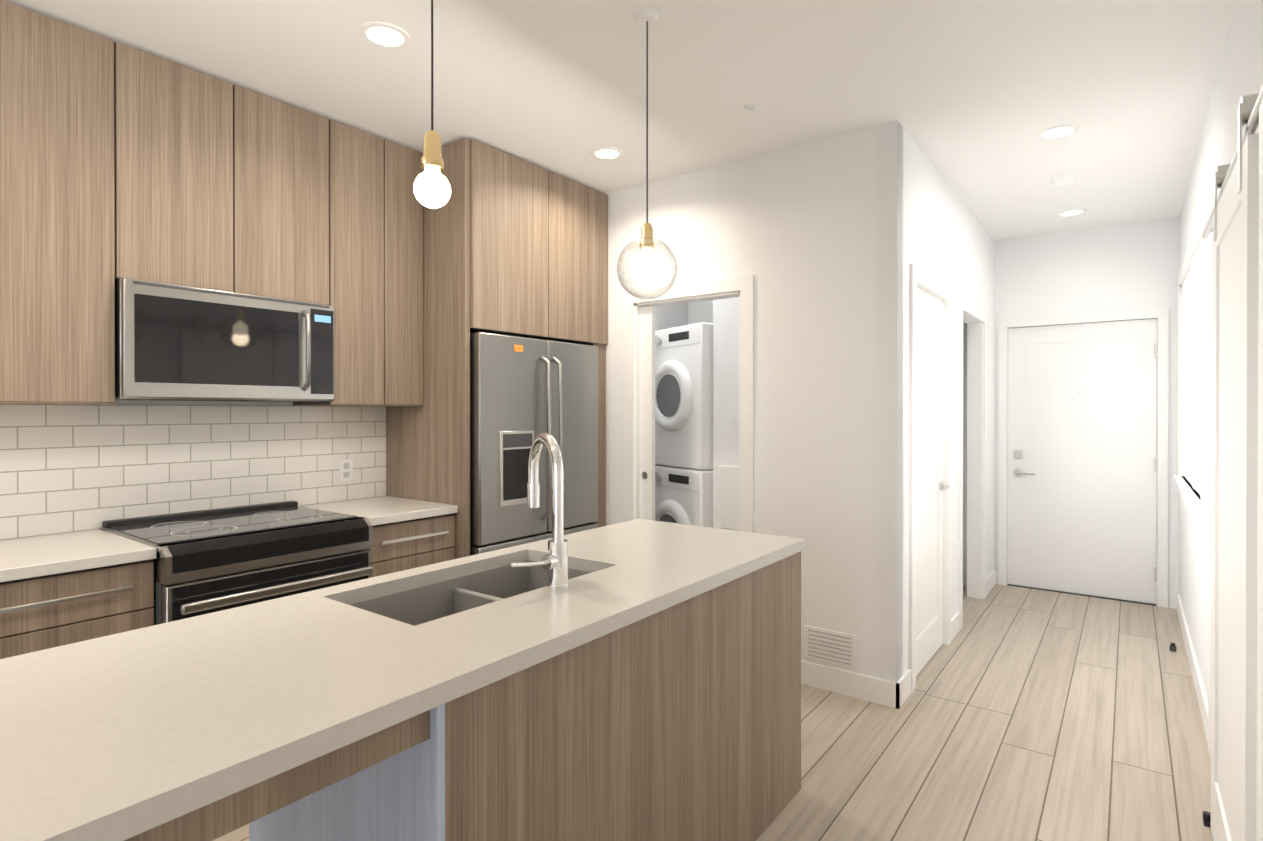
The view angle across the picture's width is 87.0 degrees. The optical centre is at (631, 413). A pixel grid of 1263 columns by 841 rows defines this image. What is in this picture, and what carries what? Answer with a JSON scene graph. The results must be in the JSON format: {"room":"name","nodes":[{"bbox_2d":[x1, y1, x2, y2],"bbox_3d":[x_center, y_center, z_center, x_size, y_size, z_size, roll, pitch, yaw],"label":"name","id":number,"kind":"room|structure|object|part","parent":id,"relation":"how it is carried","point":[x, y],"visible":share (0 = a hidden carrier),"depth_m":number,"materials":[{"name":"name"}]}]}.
{"room":"kitchen","nodes":[
{"label":"kitchen","id":0,"kind":"room"},
{"bbox_2d":[2,400,369,539],"bbox_3d":[-2.378,0.007,2.420,0.100,2.750,7.600,0,0,37],"label":"wall","id":1,"kind":"structure","parent":0,"point":[127,402],"depth_m":2.94,"materials":[{"name":"white paint"}]},
{"bbox_2d":[0,0,123,403],"bbox_3d":[-2.165,-0.695,2.324,0.348,1.316,0.505,0,0,37],"label":"upper cabinet","id":2,"kind":"object","parent":1,"relation":"attached to","point":[118,160],"depth_m":2.29,"materials":[{"name":"brown wood"}]},
{"bbox_2d":[120,43,239,292],"bbox_3d":[-1.894,-0.924,2.685,0.348,0.860,0.400,0,0,37],"label":"upper cabinet","id":3,"kind":"object","parent":1,"relation":"attached to","point":[180,123],"depth_m":2.58,"materials":[{"name":"brown wood"}]},
{"bbox_2d":[115,278,334,401],"bbox_3d":[-1.730,-0.271,2.821,0.452,0.440,0.801,0,0,37],"label":"over-the-range microwave","id":4,"kind":"object","parent":3,"relation":"attached to","point":[173,342],"visible":0.98,"depth_m":2.65,"materials":[{"name":"silver metal"}]},
{"bbox_2d":[0,404,385,539],"bbox_3d":[-2.804,0.217,1.755,0.016,0.494,4.823,0,0,37],"label":"backsplash","id":5,"kind":"structure","parent":1,"relation":"attached to","point":[67,467],"depth_m":2.86,"materials":[{"name":"tile"}]},
{"bbox_2d":[240,86,335,307],"bbox_3d":[-1.651,-0.926,3.009,0.348,0.860,0.410,0,0,37],"label":"upper cabinet","id":6,"kind":"object","parent":1,"relation":"attached to","point":[288,152],"depth_m":2.91,"materials":[{"name":"brown wood"}]},
{"bbox_2d":[293,121,387,405],"bbox_3d":[-1.445,-0.699,3.286,0.348,1.316,0.280,0,0,37],"label":"upper cabinet","id":7,"kind":"object","parent":1,"relation":"attached to","point":[361,310],"depth_m":3.20,"materials":[{"name":"brown wood"}]},
{"bbox_2d":[388,140,423,405],"bbox_3d":[-1.292,-0.700,3.490,0.348,1.316,0.228,0,0,37],"label":"upper cabinet","id":8,"kind":"object","parent":1,"relation":"attached to","point":[405,212],"depth_m":3.39,"materials":[{"name":"brown wood"}]},
{"bbox_2d":[5,0,1235,240],"bbox_3d":[-0.360,-1.416,2.040,3.780,0.100,9.420,0,0,37],"label":"ceiling","id":9,"kind":"structure","parent":0,"point":[975,98],"depth_m":2.72,"materials":[{"name":"white paint"}]},
{"bbox_2d":[359,22,410,49],"bbox_3d":[-0.892,-1.365,2.413,0.176,0.006,0.176,0,0,37],"label":"recessed light","id":10,"kind":"object","parent":9,"relation":"in","point":[385,34],"visible":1,"depth_m":2.40,"materials":[{"name":"white plastic"}]},
{"bbox_2d":[413,0,450,207],"bbox_3d":[-0.471,-0.925,1.575,0.086,0.878,0.086,0,0,37],"label":"pendant light","id":11,"kind":"object","parent":9,"relation":"hanging from","point":[432,187],"visible":1,"depth_m":1.56,"materials":[{"name":"white glass"}]},
{"bbox_2d":[590,147,623,159],"bbox_3d":[-0.129,-1.369,3.516,0.176,0.006,0.176,0,0,37],"label":"recessed light","id":12,"kind":"object","parent":9,"relation":"in","point":[607,152],"visible":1,"depth_m":3.51,"materials":[{"name":"white plastic"}]},
{"bbox_2d":[617,9,677,299],"bbox_3d":[0.054,-0.879,2.294,0.210,0.974,0.210,0,0,37],"label":"pendant light","id":13,"kind":"object","parent":9,"relation":"hanging from","point":[647,262],"visible":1,"depth_m":2.28,"materials":[{"name":"clear glass"}]},
{"bbox_2d":[744,104,757,112],"bbox_3d":[0.533,-1.360,2.982,0.064,0.020,0.064,0,0,37],"label":"sprinkler","id":14,"kind":"object","parent":9,"relation":"attached to","point":[749,108],"visible":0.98,"depth_m":2.97,"materials":[{"name":"white paint"}]},
{"bbox_2d":[1037,124,1079,139],"bbox_3d":[2.081,-1.368,3.248,0.176,0.006,0.176,0,0,37],"label":"recessed light","id":15,"kind":"object","parent":9,"relation":"in","point":[1054,132],"visible":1,"depth_m":3.24,"materials":[{"name":"white plastic"}]},
{"bbox_2d":[1050,174,1077,185],"bbox_3d":[2.525,-1.358,3.890,0.136,0.030,0.136,0,0,37],"label":"recessed light","id":16,"kind":"object","parent":9,"relation":"attached to","point":[1064,179],"visible":1,"depth_m":3.86,"materials":[{"name":"white paint"}]},
{"bbox_2d":[1057,209,1086,216],"bbox_3d":[3.020,-1.373,4.568,0.176,0.006,0.176,0,0,37],"label":"recessed light","id":17,"kind":"object","parent":9,"relation":"in","point":[1072,212],"visible":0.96,"depth_m":4.56,"materials":[{"name":"white plastic"}]},
{"bbox_2d":[655,303,687,330],"bbox_3d":[0.010,-0.003,5.067,0.050,2.750,1.440,0,0,37],"label":"wall","id":18,"kind":"structure","parent":0,"point":[673,316],"depth_m":5.44,"materials":[{"name":"white paint"}]},
{"bbox_2d":[688,300,712,324],"bbox_3d":[1.107,-0.004,5.213,1.630,2.750,0.050,0,0,37],"label":"wall","id":19,"kind":"structure","parent":0,"point":[698,312],"depth_m":5.57,"materials":[{"name":"white paint"}]},
{"bbox_2d":[213,584,1212,840],"bbox_3d":[-0.360,1.416,2.051,3.780,0.135,9.420,0,0,37],"label":"floor","id":20,"kind":"structure","parent":0,"point":[1023,714],"depth_m":2.80,"materials":[{"name":"brown wood"}]},
{"bbox_2d":[0,559,153,658],"bbox_3d":[-2.155,0.943,2.127,0.608,0.880,0.891,0,0,37],"label":"base cabinet","id":21,"kind":"object","parent":20,"relation":"on","point":[46,612],"visible":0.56,"depth_m":2.11,"materials":[{"name":"brown wood"}]},
{"bbox_2d":[0,529,156,582],"bbox_3d":[-2.942,0.487,1.058,0.628,0.038,3.541,0,0,37],"label":"countertop","id":22,"kind":"structure","parent":21,"relation":"on","point":[38,556],"depth_m":2.23,"materials":[{"name":"white stone"}]},
{"bbox_2d":[100,501,372,624],"bbox_3d":[-1.596,0.906,2.750,0.740,0.950,0.776,0,0,37],"label":"range","id":23,"kind":"object","parent":20,"relation":"on","point":[211,560],"visible":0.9,"depth_m":2.55,"materials":[{"name":"black metal"}]},
{"bbox_2d":[369,514,454,577],"bbox_3d":[-1.257,0.938,3.297,0.644,0.881,0.504,0,0,37],"label":"base cabinet","id":24,"kind":"object","parent":20,"relation":"on","point":[405,545],"visible":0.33,"depth_m":3.12,"materials":[{"name":"brown wood"}]},
{"bbox_2d":[300,496,457,525],"bbox_3d":[-1.263,0.478,3.300,0.628,0.038,0.504,0,0,37],"label":"countertop","id":25,"kind":"structure","parent":24,"relation":"on","point":[378,510],"depth_m":3.24,"materials":[{"name":"white stone"}]},
{"bbox_2d":[136,549,804,840],"bbox_3d":[-0.552,0.945,1.492,0.737,0.881,2.938,0,0,37],"label":"kitchen island","id":26,"kind":"object","parent":20,"relation":"on","point":[638,679],"depth_m":1.53,"materials":[{"name":"brown wood"}]},
{"bbox_2d":[0,519,805,840],"bbox_3d":[-0.557,0.485,1.483,0.760,0.038,2.980,0,0,37],"label":"island countertop","id":27,"kind":"structure","parent":26,"relation":"on","point":[124,736],"depth_m":1.19,"materials":[{"name":"beige stone"}]},
{"bbox_2d":[344,557,591,624],"bbox_3d":[-0.414,0.613,1.863,0.409,0.246,0.744,0,0,37],"label":"sink","id":28,"kind":"object","parent":27,"relation":"in","point":[437,596],"depth_m":1.98,"materials":[{"name":"grey metal"}]},
{"bbox_2d":[508,433,587,588],"bbox_3d":[-0.278,0.260,1.799,0.220,0.410,0.255,0,0,37],"label":"faucet","id":29,"kind":"object","parent":27,"relation":"on","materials":[{"name":"silver metal"}]},
{"bbox_2d":[386,138,607,558],"bbox_3d":[-0.753,0.009,3.922,0.697,2.735,1.103,0,0,37],"label":"tall cabinet","id":30,"kind":"object","parent":20,"relation":"on","point":[514,246],"visible":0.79,"depth_m":3.47,"materials":[{"name":"brown wood"}]},
{"bbox_2d":[470,332,597,555],"bbox_3d":[-0.727,0.486,3.847,0.774,1.780,0.920,0,0,37],"label":"fridge","id":31,"kind":"object","parent":20,"relation":"on","point":[525,392],"visible":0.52,"depth_m":3.53,"materials":[{"name":"grey metal"}]},
{"bbox_2d":[655,322,712,527],"bbox_3d":[0.570,0.385,4.860,0.770,1.975,0.686,0,0,-31],"label":"dryer","id":32,"kind":"object","parent":20,"relation":"on","point":[683,424],"visible":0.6,"depth_m":4.53,"materials":[{"name":"white metal"}]},
{"bbox_2d":[1169,642,1176,651],"bbox_3d":[3.135,1.354,3.856,0.032,0.045,0.032,0,0,37],"label":"door stop","id":33,"kind":"object","parent":20,"relation":"on","point":[1172,647],"visible":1,"depth_m":3.85,"materials":[{"name":"grey"}]},
{"bbox_2d":[713,297,738,530],"bbox_3d":[0.849,0.001,4.210,0.739,2.749,0.035,0,0,37],"label":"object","id":34,"kind":"structure","parent":0,"point":[725,372],"depth_m":4.37,"materials":[{"name":"white paint"}]},
{"bbox_2d":[719,417,738,529],"bbox_3d":[0.650,0.390,4.330,0.180,0.730,0.014,0,0,37],"label":"panel","id":35,"kind":"object","parent":34,"relation":"attached to","point":[728,497],"visible":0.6,"depth_m":4.33,"materials":[{"name":"white paint"}]},
{"bbox_2d":[605,121,902,682],"bbox_3d":[0.301,0.001,3.887,2.430,2.750,0.100,0,0,37],"label":"wall","id":36,"kind":"structure","parent":0,"point":[792,229],"depth_m":3.39,"materials":[{"name":"white paint"}]},
{"bbox_2d":[640,306,654,520],"bbox_3d":[0.095,0.361,4.038,0.089,2.010,0.042,0,0,37],"label":"pocket door","id":37,"kind":"structure","parent":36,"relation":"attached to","point":[647,412],"depth_m":4.02,"materials":[{"name":"white paint"}]},
{"bbox_2d":[623,275,753,532],"bbox_3d":[0.332,0.319,3.855,0.870,2.115,0.116,0,0,37],"label":"door frame","id":38,"kind":"structure","parent":36,"relation":"attached to","point":[735,287],"depth_m":3.77,"materials":[{"name":"white paint"}]},
{"bbox_2d":[804,625,855,668],"bbox_3d":[0.984,1.161,3.311,0.260,0.165,0.009,0,0,37],"label":"air vent","id":39,"kind":"object","parent":36,"relation":"in","point":[830,646],"visible":1,"depth_m":3.31,"materials":[{"name":"white metal"}]},
{"bbox_2d":[801,660,904,708],"bbox_3d":[0.957,1.321,3.330,0.734,0.115,0.014,0,0,37],"label":"baseboard","id":40,"kind":"structure","parent":36,"relation":"attached to","point":[870,689],"depth_m":3.23,"materials":[{"name":"white paint"}]},
{"bbox_2d":[875,120,994,681],"bbox_3d":[1.879,-0.001,4.385,0.500,2.750,2.790,0,0,37],"label":"wall","id":41,"kind":"structure","parent":0,"point":[948,241],"depth_m":3.25,"materials":[{"name":"white paint"}]},
{"bbox_2d":[909,264,951,691],"bbox_3d":[1.646,0.320,3.643,0.016,2.115,0.890,0,0,37],"label":"door frame","id":42,"kind":"structure","parent":41,"relation":"attached to","point":[917,275],"depth_m":3.33,"materials":[{"name":"white paint"}]},
{"bbox_2d":[916,284,949,675],"bbox_3d":[1.617,0.357,3.665,0.142,2.038,0.738,0,0,37],"label":"closet door","id":43,"kind":"structure","parent":41,"relation":"in","point":[931,487],"depth_m":3.72,"materials":[{"name":"white paint"}]},
{"bbox_2d":[951,612,959,640],"bbox_3d":[1.992,1.318,4.112,0.014,0.115,0.260,0,0,37],"label":"baseboard","id":44,"kind":"structure","parent":41,"relation":"attached to","point":[955,621],"depth_m":4.11,"materials":[{"name":"white paint"}]},
{"bbox_2d":[958,296,986,629],"bbox_3d":[2.353,0.316,4.600,0.031,2.115,0.950,0,0,37],"label":"door frame","id":45,"kind":"structure","parent":41,"relation":"attached to","point":[976,332],"depth_m":4.92,"materials":[{"name":"white paint"}]},
{"bbox_2d":[986,569,996,595],"bbox_3d":[2.786,1.314,5.167,0.020,0.115,0.460,0,0,37],"label":"baseboard","id":46,"kind":"structure","parent":41,"relation":"attached to","point":[991,580],"depth_m":5.18,"materials":[{"name":"white paint"}]},
{"bbox_2d":[994,216,1179,607],"bbox_3d":[3.406,-0.003,5.047,1.350,2.750,0.100,0,0,37],"label":"wall","id":47,"kind":"structure","parent":0,"point":[1134,266],"depth_m":4.93,"materials":[{"name":"white paint"}]},
{"bbox_2d":[1007,318,1157,605],"bbox_3d":[3.380,0.347,5.038,0.938,2.049,0.128,0,0,37],"label":"entry door","id":48,"kind":"structure","parent":47,"relation":"in","point":[1082,405],"depth_m":5.02,"materials":[{"name":"white paint"}]},
{"bbox_2d":[998,308,1168,607],"bbox_3d":[3.360,0.317,5.011,1.060,2.110,0.016,0,0,37],"label":"door frame","id":49,"kind":"structure","parent":47,"relation":"attached to","point":[1162,315],"depth_m":4.79,"materials":[{"name":"white paint"}]},
{"bbox_2d":[1179,0,1262,699],"bbox_3d":[1.083,0.013,0.902,0.100,2.750,9.320,0,0,37],"label":"wall","id":50,"kind":"structure","parent":0,"point":[1239,72],"depth_m":2.94,"materials":[{"name":"white paint"}]},
{"bbox_2d":[1170,592,1207,742],"bbox_3d":[3.101,1.320,3.719,0.040,0.115,2.400,0,0,37],"label":"baseboard","id":51,"kind":"structure","parent":50,"relation":"attached to","point":[1175,601],"depth_m":3.46,"materials":[{"name":"white paint"}]},
{"bbox_2d":[1173,203,1207,532],"bbox_3d":[3.201,-0.206,3.763,0.140,1.485,2.010,0,0,37],"label":"interior window","id":52,"kind":"structure","parent":50,"relation":"in","point":[1192,383],"depth_m":3.75,"materials":[{"name":"white paint"}]},
{"bbox_2d":[1201,86,1262,840],"bbox_3d":[1.311,0.298,1.345,0.064,2.147,3.200,0,0,37],"label":"barn door","id":53,"kind":"structure","parent":50,"relation":"in","point":[1234,505],"depth_m":1.76,"materials":[{"name":"white paint"}]},
{"bbox_3d":[1.315,-0.693,1.338,0.052,0.022,3.200,0,0,37],"label":"barn door rail","id":54,"kind":"part","parent":53,"relation":"part of","materials":[{"name":"silver metal"}]},
{"bbox_2d":[1256,100,1262,840],"bbox_3d":[1.056,0.299,1.018,0.047,2.147,0.950,0,0,37],"label":"barn door","id":55,"kind":"structure","parent":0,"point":[1259,806],"depth_m":1.38,"materials":[{"name":"white paint"}]}
]}

